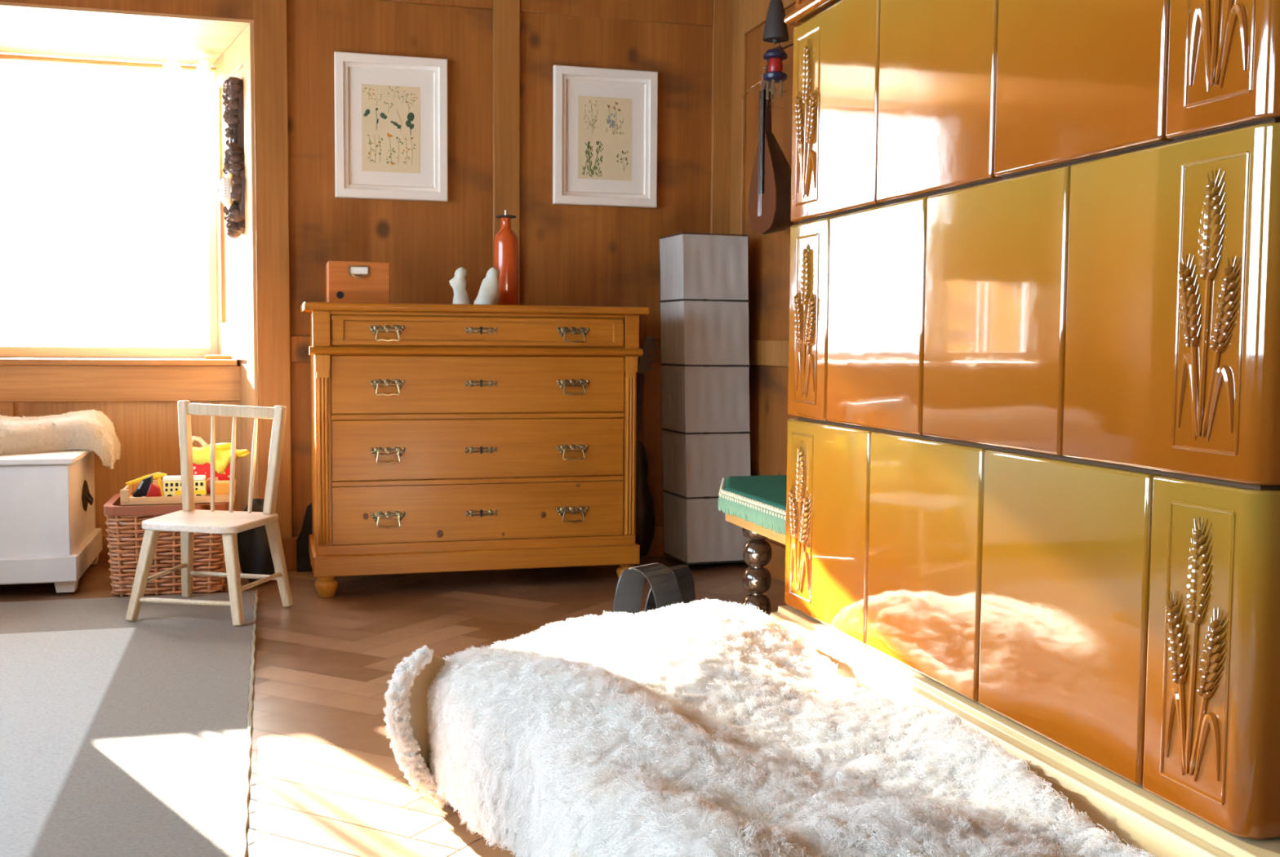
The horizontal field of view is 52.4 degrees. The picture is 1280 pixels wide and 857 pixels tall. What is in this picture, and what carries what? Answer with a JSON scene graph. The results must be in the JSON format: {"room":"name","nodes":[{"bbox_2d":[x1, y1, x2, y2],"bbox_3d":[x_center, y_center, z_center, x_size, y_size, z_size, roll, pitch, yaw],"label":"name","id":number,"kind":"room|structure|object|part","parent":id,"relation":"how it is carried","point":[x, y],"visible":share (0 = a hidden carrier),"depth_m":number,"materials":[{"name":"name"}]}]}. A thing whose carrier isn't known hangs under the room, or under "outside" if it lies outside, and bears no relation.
{"room":"traditional dwelling","nodes":[
{"label":"traditional dwelling","id":0,"kind":"room"},
{"bbox_2d":[13,400,240,534],"bbox_3d":[-2.441,0.135,4.763,1.910,0.735,0.060,-1,4,-16],"label":"wall niche","id":1,"kind":"object","parent":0,"point":[147,432],"depth_m":4.89,"materials":[{"name":"brown wood"}]},
{"bbox_2d":[221,26,258,511],"bbox_3d":[-1.474,-0.492,5.104,0.239,1.956,0.938,-2,4,-27],"label":"wall reveal","id":2,"kind":"structure","parent":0,"point":[234,250],"depth_m":4.96,"materials":[{"name":"white paint"}]},
{"bbox_2d":[0,54,216,72],"bbox_3d":[-2.527,-1.412,4.913,1.760,0.018,0.018,-1,4,-16],"label":"curtain rod","id":3,"kind":"object","parent":2,"relation":"attached to","point":[2,56],"visible":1,"depth_m":5.02,"materials":[{"name":"brown wood"}]},
{"bbox_2d":[0,54,211,191],"bbox_3d":[-2.112,-1.179,5.006,0.885,0.530,0.111,-1,4,-16],"label":"curtain","id":4,"kind":"object","parent":3,"relation":"hanging from","point":[62,126],"visible":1,"depth_m":5.05,"materials":[{"name":"white fabric"}]},
{"bbox_2d":[0,357,238,365],"bbox_3d":[-2.498,-0.254,4.900,1.885,0.022,0.475,-1,4,-16],"label":"trim","id":5,"kind":"structure","parent":2,"relation":"attached to","point":[3,361],"depth_m":4.84,"materials":[{"name":"brown wood"}]},
{"bbox_2d":[0,365,240,562],"bbox_3d":[-2.438,0.137,4.724,1.895,0.735,0.018,-1,4,-16],"label":"trim","id":6,"kind":"structure","parent":2,"relation":"attached to","point":[18,384],"depth_m":4.84,"materials":[{"name":"brown wood"}]},
{"bbox_2d":[204,354,231,359],"bbox_3d":[-1.674,-0.286,5.193,0.110,0.015,0.320,-1,4,-16],"label":"trim","id":7,"kind":"structure","parent":2,"relation":"attached to","point":[209,356],"depth_m":5.04,"materials":[{"name":"brown wood"}]},
{"bbox_2d":[217,76,245,239],"bbox_3d":[-1.514,-0.998,4.795,0.087,0.591,0.263,-2,4,-27],"label":"wall ornament","id":8,"kind":"object","parent":2,"relation":"attached to","point":[231,189],"visible":1,"depth_m":4.75,"materials":[{"name":"brown wood"}]},
{"bbox_2d":[213,23,258,498],"bbox_3d":[-1.545,-0.480,4.972,0.016,1.948,0.765,-2,4,-27],"label":"wall","id":9,"kind":"structure","parent":2,"relation":"attached to","point":[238,340],"depth_m":4.72,"materials":[{"name":"white paint"}]},
{"bbox_2d":[0,555,786,856],"bbox_3d":[-0.744,0.788,1.458,4.750,0.100,8.100,-1,4,-16],"label":"floor","id":10,"kind":"structure","parent":0,"point":[326,779],"depth_m":3.34,"materials":[{"name":"brown wood"}]},
{"bbox_2d":[0,448,102,592],"bbox_3d":[-2.406,0.300,4.370,1.039,0.440,0.657,-1,4,-16],"label":"trunk","id":11,"kind":"object","parent":10,"relation":"on","point":[49,533],"visible":0.99,"depth_m":4.19,"materials":[{"name":"paint"}]},
{"bbox_3d":[-2.406,0.090,4.355,1.025,0.019,0.647,-1,4,-16],"label":"lid","id":12,"kind":"part","parent":11,"relation":"part of","materials":[{"name":"white paint"}]},
{"bbox_2d":[0,408,120,469],"bbox_3d":[-2.253,0.058,4.403,0.827,0.178,0.524,-1,4,-16],"label":"sheepskin","id":13,"kind":"object","parent":11,"relation":"on","point":[90,430],"visible":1,"depth_m":4.46,"materials":[{"name":"white fur"}]},
{"bbox_3d":[-1.934,0.235,4.556,0.028,0.112,0.171,-1,4,-16],"label":"handle","id":14,"kind":"part","parent":11,"relation":"part of","materials":[{"name":"black metal"}]},
{"bbox_2d":[0,590,257,856],"bbox_3d":[-1.580,0.724,1.485,2.158,0.011,5.220,-1,4,-16],"label":"rug","id":15,"kind":"object","parent":10,"relation":"on","point":[120,737],"visible":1,"depth_m":2.76,"materials":[{"name":"beige carpet"}]},
{"bbox_2d":[125,400,293,626],"bbox_3d":[-1.304,0.246,3.950,0.390,0.643,0.394,1,4,9],"label":"child chair","id":16,"kind":"object","parent":15,"relation":"on","point":[188,521],"visible":1,"depth_m":4.06,"materials":[{"name":"beige wood"}]},
{"bbox_3d":[-1.468,0.431,3.840,0.038,0.269,0.109,3,4,29],"label":"leg","id":17,"kind":"part","parent":16,"relation":"part of","materials":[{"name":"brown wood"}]},
{"bbox_3d":[-1.440,0.088,4.126,0.039,0.353,0.073,-2,5,-33],"label":"post","id":18,"kind":"part","parent":16,"relation":"part of","materials":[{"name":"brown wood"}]},
{"bbox_3d":[-1.442,0.411,4.147,0.044,0.267,0.081,-1,4,-16],"label":"leg","id":19,"kind":"part","parent":16,"relation":"part of","materials":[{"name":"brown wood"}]},
{"bbox_3d":[-1.318,0.283,3.964,0.351,0.022,0.331,1,4,11],"label":"seat","id":20,"kind":"part","parent":16,"relation":"part of","materials":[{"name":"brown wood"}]},
{"bbox_3d":[-1.290,-0.055,4.107,0.302,0.046,0.018,1,4,8],"label":"rail","id":21,"kind":"part","parent":16,"relation":"part of","materials":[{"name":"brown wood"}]},
{"bbox_3d":[-1.182,0.436,3.788,0.042,0.271,0.114,-2,5,-37],"label":"leg","id":22,"kind":"part","parent":16,"relation":"part of","materials":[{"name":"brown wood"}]},
{"bbox_3d":[-1.144,0.100,4.072,0.035,0.342,0.088,2,4,28],"label":"post","id":23,"kind":"part","parent":16,"relation":"part of","materials":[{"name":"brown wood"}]},
{"bbox_3d":[-1.133,0.423,4.075,0.083,0.276,0.032,1,4,15],"label":"leg","id":24,"kind":"part","parent":16,"relation":"part of","materials":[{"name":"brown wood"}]},
{"bbox_2d":[103,493,229,596],"bbox_3d":[-1.584,0.382,4.390,0.385,0.293,0.395,-1,4,-16],"label":"wicker basket","id":25,"kind":"object","parent":10,"relation":"on","point":[123,562],"visible":0.59,"depth_m":4.21,"materials":[{"name":"brown wicker"}]},
{"bbox_2d":[120,478,236,505],"bbox_3d":[-1.544,0.211,4.371,0.354,0.050,0.289,-1,4,-16],"label":"wooden tray","id":26,"kind":"object","parent":25,"relation":"on","point":[126,498],"visible":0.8,"depth_m":4.23,"materials":[{"name":"brown wood"}]},
{"bbox_2d":[125,471,167,496],"bbox_3d":[-1.648,0.188,4.341,0.129,0.083,0.022,-1,4,-24],"label":"shovel","id":27,"kind":"object","parent":26,"relation":"in","point":[158,476],"visible":0.8,"depth_m":4.34,"materials":[{"name":"yellow plastic"}]},
{"bbox_2d":[132,475,161,497],"bbox_3d":[-1.616,0.194,4.263,0.090,0.080,0.069,-1,4,-16],"label":"toy truck","id":28,"kind":"object","parent":26,"relation":"in","point":[147,488],"visible":0.9,"depth_m":4.24,"materials":[{"name":"plastic"}]},
{"bbox_2d":[162,475,206,496],"bbox_3d":[-1.503,0.195,4.294,0.134,0.076,0.056,-1,4,-16],"label":"bus","id":29,"kind":"object","parent":26,"relation":"in","point":[171,484],"visible":0.74,"depth_m":4.26,"materials":[{"name":"yellow"}]},
{"bbox_2d":[206,476,219,489],"bbox_3d":[-1.441,0.192,4.376,0.085,0.061,0.059,-1,4,-16],"label":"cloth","id":30,"kind":"object","parent":26,"relation":"in","point":[208,480],"visible":0.22,"depth_m":4.36,"materials":[{"name":"red fabric"}]},
{"bbox_2d":[191,435,249,493],"bbox_3d":[-1.449,0.123,4.465,0.214,0.199,0.107,-1,4,-16],"label":"pouch","id":31,"kind":"object","parent":26,"relation":"in","point":[201,455],"visible":0.67,"depth_m":4.42,"materials":[{"name":"yellow fabric"}]},
{"bbox_2d":[214,480,229,495],"bbox_3d":[-1.385,0.204,4.314,0.051,0.058,0.060,-1,4,-16],"label":"wooden block","id":32,"kind":"object","parent":26,"relation":"in","point":[222,487],"visible":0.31,"depth_m":4.29,"materials":[{"name":"brown wood"}]},
{"bbox_2d":[236,498,274,582],"bbox_3d":[-1.317,0.385,4.465,0.130,0.288,0.247,-1,4,-16],"label":"bag","id":33,"kind":"object","parent":10,"relation":"on","point":[255,556],"visible":0.55,"depth_m":4.38,"materials":[{"name":"black fabric"}]},
{"bbox_2d":[296,502,312,572],"bbox_3d":[-1.166,0.389,4.709,0.151,0.254,0.024,-1,4,-16],"label":"pouch","id":34,"kind":"object","parent":10,"relation":"on","point":[304,564],"visible":0.42,"depth_m":4.69,"materials":[{"name":"black fabric"}]},
{"bbox_2d":[300,302,648,597],"bbox_3d":[-0.591,0.052,4.559,1.141,0.957,0.525,-1,4,-16],"label":"dresser","id":35,"kind":"object","parent":10,"relation":"on","point":[446,437],"visible":0.99,"depth_m":4.32,"materials":[{"name":"brown wood"}]},
{"bbox_2d":[326,261,390,302],"bbox_3d":[-0.941,-0.484,4.336,0.197,0.136,0.190,-1,4,-16],"label":"wooden box","id":36,"kind":"object","parent":35,"relation":"on","point":[349,282],"visible":0.88,"depth_m":4.26,"materials":[{"name":"brown wood"}]},
{"bbox_3d":[-0.820,-0.309,4.217,0.114,0.055,0.026,-1,4,-16],"label":"handle","id":37,"kind":"part","parent":35,"relation":"part of","materials":[{"name":"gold metal"}]},
{"bbox_3d":[-0.823,0.088,4.244,0.114,0.055,0.026,-1,4,-16],"label":"handle","id":38,"kind":"part","parent":35,"relation":"part of","materials":[{"name":"gold metal"}]},
{"bbox_3d":[-0.821,-0.134,4.229,0.114,0.055,0.026,-1,4,-16],"label":"handle","id":39,"kind":"part","parent":35,"relation":"part of","materials":[{"name":"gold metal"}]},
{"bbox_3d":[-0.824,0.299,4.258,0.114,0.055,0.026,-1,4,-16],"label":"handle","id":40,"kind":"part","parent":35,"relation":"part of","materials":[{"name":"gold metal"}]},
{"bbox_2d":[448,267,470,304],"bbox_3d":[-0.609,-0.480,4.389,0.072,0.127,0.048,-1,4,-16],"label":"figurine","id":41,"kind":"object","parent":35,"relation":"on","point":[458,282],"visible":0.94,"depth_m":4.37,"materials":[{"name":"white ceramic"}]},
{"bbox_3d":[-0.527,-0.255,4.311,1.105,0.027,0.044,-1,4,-16],"label":"moulding","id":42,"kind":"part","parent":35,"relation":"part of","materials":[{"name":"brown wood"}]},
{"bbox_3d":[-0.540,0.064,4.385,0.978,0.196,0.098,-1,4,-16],"label":"drawer","id":43,"kind":"part","parent":35,"relation":"part of","materials":[{"name":"brown wood"}]},
{"bbox_3d":[-0.538,-0.149,4.371,0.978,0.188,0.098,-1,4,-16],"label":"drawer","id":44,"kind":"part","parent":35,"relation":"part of","materials":[{"name":"brown wood"}]},
{"bbox_3d":[-0.536,-0.325,4.356,0.978,0.098,0.104,-1,4,-16],"label":"drawer","id":45,"kind":"part","parent":35,"relation":"part of","materials":[{"name":"brown wood"}]},
{"bbox_3d":[-0.541,0.276,4.399,0.978,0.186,0.099,-1,4,-16],"label":"drawer","id":46,"kind":"part","parent":35,"relation":"part of","materials":[{"name":"brown wood"}]},
{"bbox_3d":[-0.528,-0.150,4.320,0.108,0.024,0.009,-1,4,-16],"label":"keyhole plate","id":47,"kind":"part","parent":35,"relation":"part of","materials":[{"name":"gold metal"}]},
{"bbox_3d":[-0.526,-0.326,4.308,0.108,0.024,0.009,-1,4,-16],"label":"keyhole plate","id":48,"kind":"part","parent":35,"relation":"part of","materials":[{"name":"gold metal"}]},
{"bbox_3d":[-0.531,0.283,4.349,0.108,0.024,0.009,-1,4,-16],"label":"keyhole plate","id":49,"kind":"part","parent":35,"relation":"part of","materials":[{"name":"gold metal"}]},
{"bbox_3d":[-0.530,0.071,4.335,0.108,0.024,0.009,-1,4,-16],"label":"keyhole plate","id":50,"kind":"part","parent":35,"relation":"part of","materials":[{"name":"gold metal"}]},
{"bbox_2d":[473,266,499,304],"bbox_3d":[-0.515,-0.480,4.383,0.089,0.128,0.059,-1,4,-16],"label":"figurine","id":51,"kind":"object","parent":35,"relation":"on","point":[488,293],"visible":0.93,"depth_m":4.37,"materials":[{"name":"white ceramic"}]},
{"bbox_2d":[493,209,518,305],"bbox_3d":[-0.463,-0.588,4.486,0.085,0.330,0.085,-1,4,-16],"label":"bottle","id":52,"kind":"object","parent":35,"relation":"on","point":[505,240],"visible":0.85,"depth_m":4.45,"materials":[{"name":"orange ceramic"}]},
{"bbox_3d":[-0.228,0.293,4.428,0.114,0.055,0.026,-1,4,-16],"label":"handle","id":53,"kind":"part","parent":35,"relation":"part of","materials":[{"name":"gold metal"}]},
{"bbox_3d":[-0.227,0.081,4.414,0.114,0.055,0.026,-1,4,-16],"label":"handle","id":54,"kind":"part","parent":35,"relation":"part of","materials":[{"name":"gold metal"}]},
{"bbox_3d":[-0.225,-0.140,4.399,0.114,0.055,0.026,-1,4,-16],"label":"handle","id":55,"kind":"part","parent":35,"relation":"part of","materials":[{"name":"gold metal"}]},
{"bbox_3d":[-0.223,-0.316,4.387,0.114,0.055,0.026,-1,4,-16],"label":"handle","id":56,"kind":"part","parent":35,"relation":"part of","materials":[{"name":"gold metal"}]},
{"bbox_2d":[635,335,657,559],"bbox_3d":[-0.008,0.075,4.905,0.166,0.849,0.096,-1,4,-16],"label":"instrument","id":57,"kind":"object","parent":10,"relation":"on","point":[645,513],"visible":0.61,"depth_m":4.89,"materials":[{"name":"black wood"}]},
{"bbox_2d":[613,563,695,616],"bbox_3d":[0.040,0.470,2.889,0.118,0.355,0.286,4,5,41],"label":"strap","id":58,"kind":"object","parent":10,"relation":"on","point":[669,586],"visible":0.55,"depth_m":2.83,"materials":[{"name":"black leather"}]},
{"bbox_2d":[658,232,751,567],"bbox_3d":[0.245,-0.099,4.864,0.298,1.230,0.268,-1,4,-16],"label":"floor lamp","id":59,"kind":"object","parent":10,"relation":"on","point":[705,398],"visible":0.95,"depth_m":4.75,"materials":[{"name":"grey paper"}]},
{"bbox_3d":[0.258,-0.034,4.872,0.100,1.100,0.100,-1,4,-16],"label":"stem","id":60,"kind":"part","parent":59,"relation":"part of","materials":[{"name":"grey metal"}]},
{"bbox_2d":[724,513,785,615],"bbox_3d":[0.565,0.406,3.080,0.705,0.466,0.653,-1,4,-16],"label":"bench","id":61,"kind":"object","parent":10,"relation":"on","point":[757,580],"visible":0.11,"depth_m":2.99,"materials":[{"name":"brown wood"}]},
{"bbox_2d":[718,475,786,535],"bbox_3d":[0.552,0.167,3.071,0.725,0.055,0.669,-1,4,-16],"label":"bench cushion","id":62,"kind":"object","parent":61,"relation":"on","point":[761,500],"visible":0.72,"depth_m":2.93,"materials":[{"name":"green fabric"}]},
{"bbox_3d":[0.364,0.144,3.166,0.411,0.019,0.951,3,4,30],"label":"braid trim","id":63,"kind":"part","parent":62,"relation":"part of","materials":[{"name":"beige"}]},
{"bbox_3d":[0.272,0.431,3.026,0.072,0.418,0.072,-1,4,-16],"label":"leg","id":64,"kind":"part","parent":61,"relation":"part of","materials":[{"name":"brown wood"}]},
{"bbox_2d":[769,0,1279,856],"bbox_3d":[0.632,-0.231,1.878,1.249,1.900,1.588,-1,4,-16],"label":"stove","id":65,"kind":"object","parent":10,"relation":"on","point":[1033,483],"visible":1,"depth_m":1.71,"materials":[{"name":"brown"}]},
{"bbox_2d":[382,598,1156,856],"bbox_3d":[0.088,0.557,1.757,0.730,0.322,1.565,-1,4,-16],"label":"sheepskin","id":66,"kind":"object","parent":65,"relation":"on","point":[705,728],"visible":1,"depth_m":1.87,"materials":[{"name":"white fur"}]},
{"bbox_3d":[0.483,-0.762,1.933,0.036,0.020,1.325,-1,4,-16],"label":"cornice","id":67,"kind":"part","parent":65,"relation":"part of","materials":[{"name":"orange ceramic"}]},
{"bbox_2d":[286,0,712,537],"bbox_3d":[-0.424,-0.622,4.953,1.990,2.250,0.120,-1,4,-16],"label":"wall","id":68,"kind":"structure","parent":0,"point":[571,255],"depth_m":4.82,"materials":[{"name":"brown wood"}]},
{"bbox_2d":[0,0,253,20],"bbox_3d":[-2.605,-1.573,4.265,2.560,0.294,0.120,-1,4,-16],"label":"trim","id":69,"kind":"structure","parent":68,"relation":"in","point":[231,9],"depth_m":4.49,"materials":[{"name":"brown wood"}]},
{"bbox_2d":[253,0,292,537],"bbox_3d":[-1.307,-0.607,4.628,0.114,2.250,0.022,-1,4,-16],"label":"trim","id":70,"kind":"structure","parent":68,"relation":"attached to","point":[269,16],"depth_m":4.61,"materials":[{"name":"brown wood"}]},
{"bbox_2d":[333,51,448,201],"bbox_3d":[-0.899,-1.088,4.707,0.403,0.513,0.028,-1,4,-16],"label":"picture frame","id":71,"kind":"object","parent":68,"relation":"attached to","point":[391,112],"visible":1,"depth_m":4.71,"materials":[{"name":"white paint"}]},
{"bbox_2d":[361,84,420,173],"bbox_3d":[-0.902,-1.085,4.709,0.208,0.310,0.002,-1,4,-16],"label":"print","id":72,"kind":"object","parent":71,"relation":"attached to","point":[391,113],"depth_m":4.71,"materials":[{"name":"paper"}]},
{"bbox_2d":[274,524,671,571],"bbox_3d":[-0.499,0.446,4.930,1.770,0.122,0.026,-1,4,-16],"label":"baseboard","id":73,"kind":"structure","parent":68,"relation":"attached to","point":[289,545],"depth_m":4.71,"materials":[{"name":"brown wood"}]},
{"bbox_2d":[290,336,661,363],"bbox_3d":[-0.492,-0.293,4.887,1.588,0.093,0.014,-1,4,-16],"label":"trim","id":74,"kind":"structure","parent":68,"relation":"attached to","point":[300,345],"depth_m":4.68,"materials":[{"name":"brown wood"}]},
{"bbox_2d":[493,0,519,305],"bbox_3d":[-0.500,-0.616,4.859,0.099,2.250,0.020,-1,4,-16],"label":"trim","id":75,"kind":"structure","parent":68,"relation":"attached to","point":[506,13],"depth_m":4.81,"materials":[{"name":"brown wood"}]},
{"bbox_2d":[373,0,713,26],"bbox_3d":[-0.482,-1.641,4.797,1.588,0.195,0.012,-1,4,-16],"label":"trim","id":76,"kind":"structure","parent":68,"relation":"attached to","point":[689,12],"depth_m":4.91,"materials":[{"name":"brown wood"}]},
{"bbox_2d":[552,65,657,208],"bbox_3d":[-0.130,-1.102,4.926,0.404,0.512,0.028,-1,4,-16],"label":"picture frame","id":77,"kind":"object","parent":68,"relation":"attached to","point":[605,121],"visible":1,"depth_m":4.92,"materials":[{"name":"white paint"}]},
{"bbox_2d":[577,95,631,181],"bbox_3d":[-0.133,-1.099,4.928,0.209,0.309,0.002,-1,4,-16],"label":"print","id":78,"kind":"object","parent":77,"relation":"attached to","point":[604,122],"depth_m":4.93,"materials":[{"name":"paper"}]},
{"bbox_2d":[710,0,733,302],"bbox_3d":[0.317,-0.625,5.091,0.088,2.250,0.022,-1,4,-16],"label":"trim","id":79,"kind":"structure","parent":68,"relation":"attached to","point":[722,47],"depth_m":5.04,"materials":[{"name":"brown wood"}]},
{"bbox_2d":[744,3,800,546],"bbox_3d":[1.407,-0.386,1.652,0.120,2.250,7.250,-1,4,-16],"label":"wall","id":80,"kind":"structure","parent":0,"point":[769,255],"depth_m":4.74,"materials":[{"name":"brown wood"}]},
{"bbox_2d":[737,538,785,582],"bbox_3d":[0.669,0.516,4.015,0.026,0.122,2.370,-1,4,-16],"label":"baseboard","id":81,"kind":"structure","parent":80,"relation":"attached to","point":[776,566],"depth_m":4.61,"materials":[{"name":"brown wood"}]},
{"bbox_2d":[729,0,795,366],"bbox_3d":[0.688,-0.544,3.926,0.014,2.250,2.428,-1,4,-16],"label":"trim","id":82,"kind":"structure","parent":80,"relation":"attached to","point":[748,15],"depth_m":4.94,"materials":[{"name":"brown wood"}]},
{"bbox_2d":[741,43,793,234],"bbox_3d":[0.478,-0.989,4.394,0.165,0.662,0.292,-1,4,-25],"label":"mandolin","id":83,"kind":"object","parent":80,"relation":"attached to","point":[770,188],"visible":0.75,"depth_m":4.37,"materials":[{"name":"black wood"}]},
{"bbox_2d":[763,132,793,234],"bbox_3d":[0.474,-0.829,4.420,0.130,0.340,0.183,-1,4,-25],"label":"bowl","id":84,"kind":"object","parent":83,"relation":"on","point":[776,169],"depth_m":4.35,"materials":[{"name":"brown wood"}]},
{"bbox_3d":[-2.753,-0.498,5.084,2.700,1.950,0.190,-1,4,-16],"label":"wall","id":85,"kind":"structure","parent":0,"visible":0},
{"bbox_2d":[0,1,253,358],"bbox_3d":[-2.653,-0.902,4.716,2.700,1.293,0.918,-1,4,-16],"label":"window","id":86,"kind":"structure","parent":85,"relation":"in","point":[5,351],"depth_m":4.91,"materials":[{"name":"white"}]},
{"bbox_3d":[-0.781,-1.570,1.492,4.750,0.100,8.500,-1,4,-16],"label":"ceiling","id":87,"kind":"structure","parent":0,"visible":0},
{"bbox_2d":[762,0,788,44],"bbox_3d":[0.450,-1.482,4.278,0.086,0.428,0.086,-1,4,-16],"label":"bell","id":88,"kind":"object","parent":87,"relation":"hanging from","point":[775,28],"visible":0.99,"depth_m":4.26,"materials":[{"name":"grey metal"}]},
{"bbox_2d":[763,39,787,99],"bbox_3d":[0.442,-1.178,4.245,0.080,0.203,0.079,-3,5,-38],"label":"hanging ornament","id":89,"kind":"object","parent":88,"relation":"hanging from","point":[775,74],"visible":1,"depth_m":4.22,"materials":[{"name":"multicoloured wood"}]},
{"bbox_3d":[0.442,-1.183,4.245,0.048,0.046,0.048,-1,4,-16],"label":"lantern glass","id":90,"kind":"part","parent":89,"relation":"part of","materials":[{"name":"red glass"}]}
]}

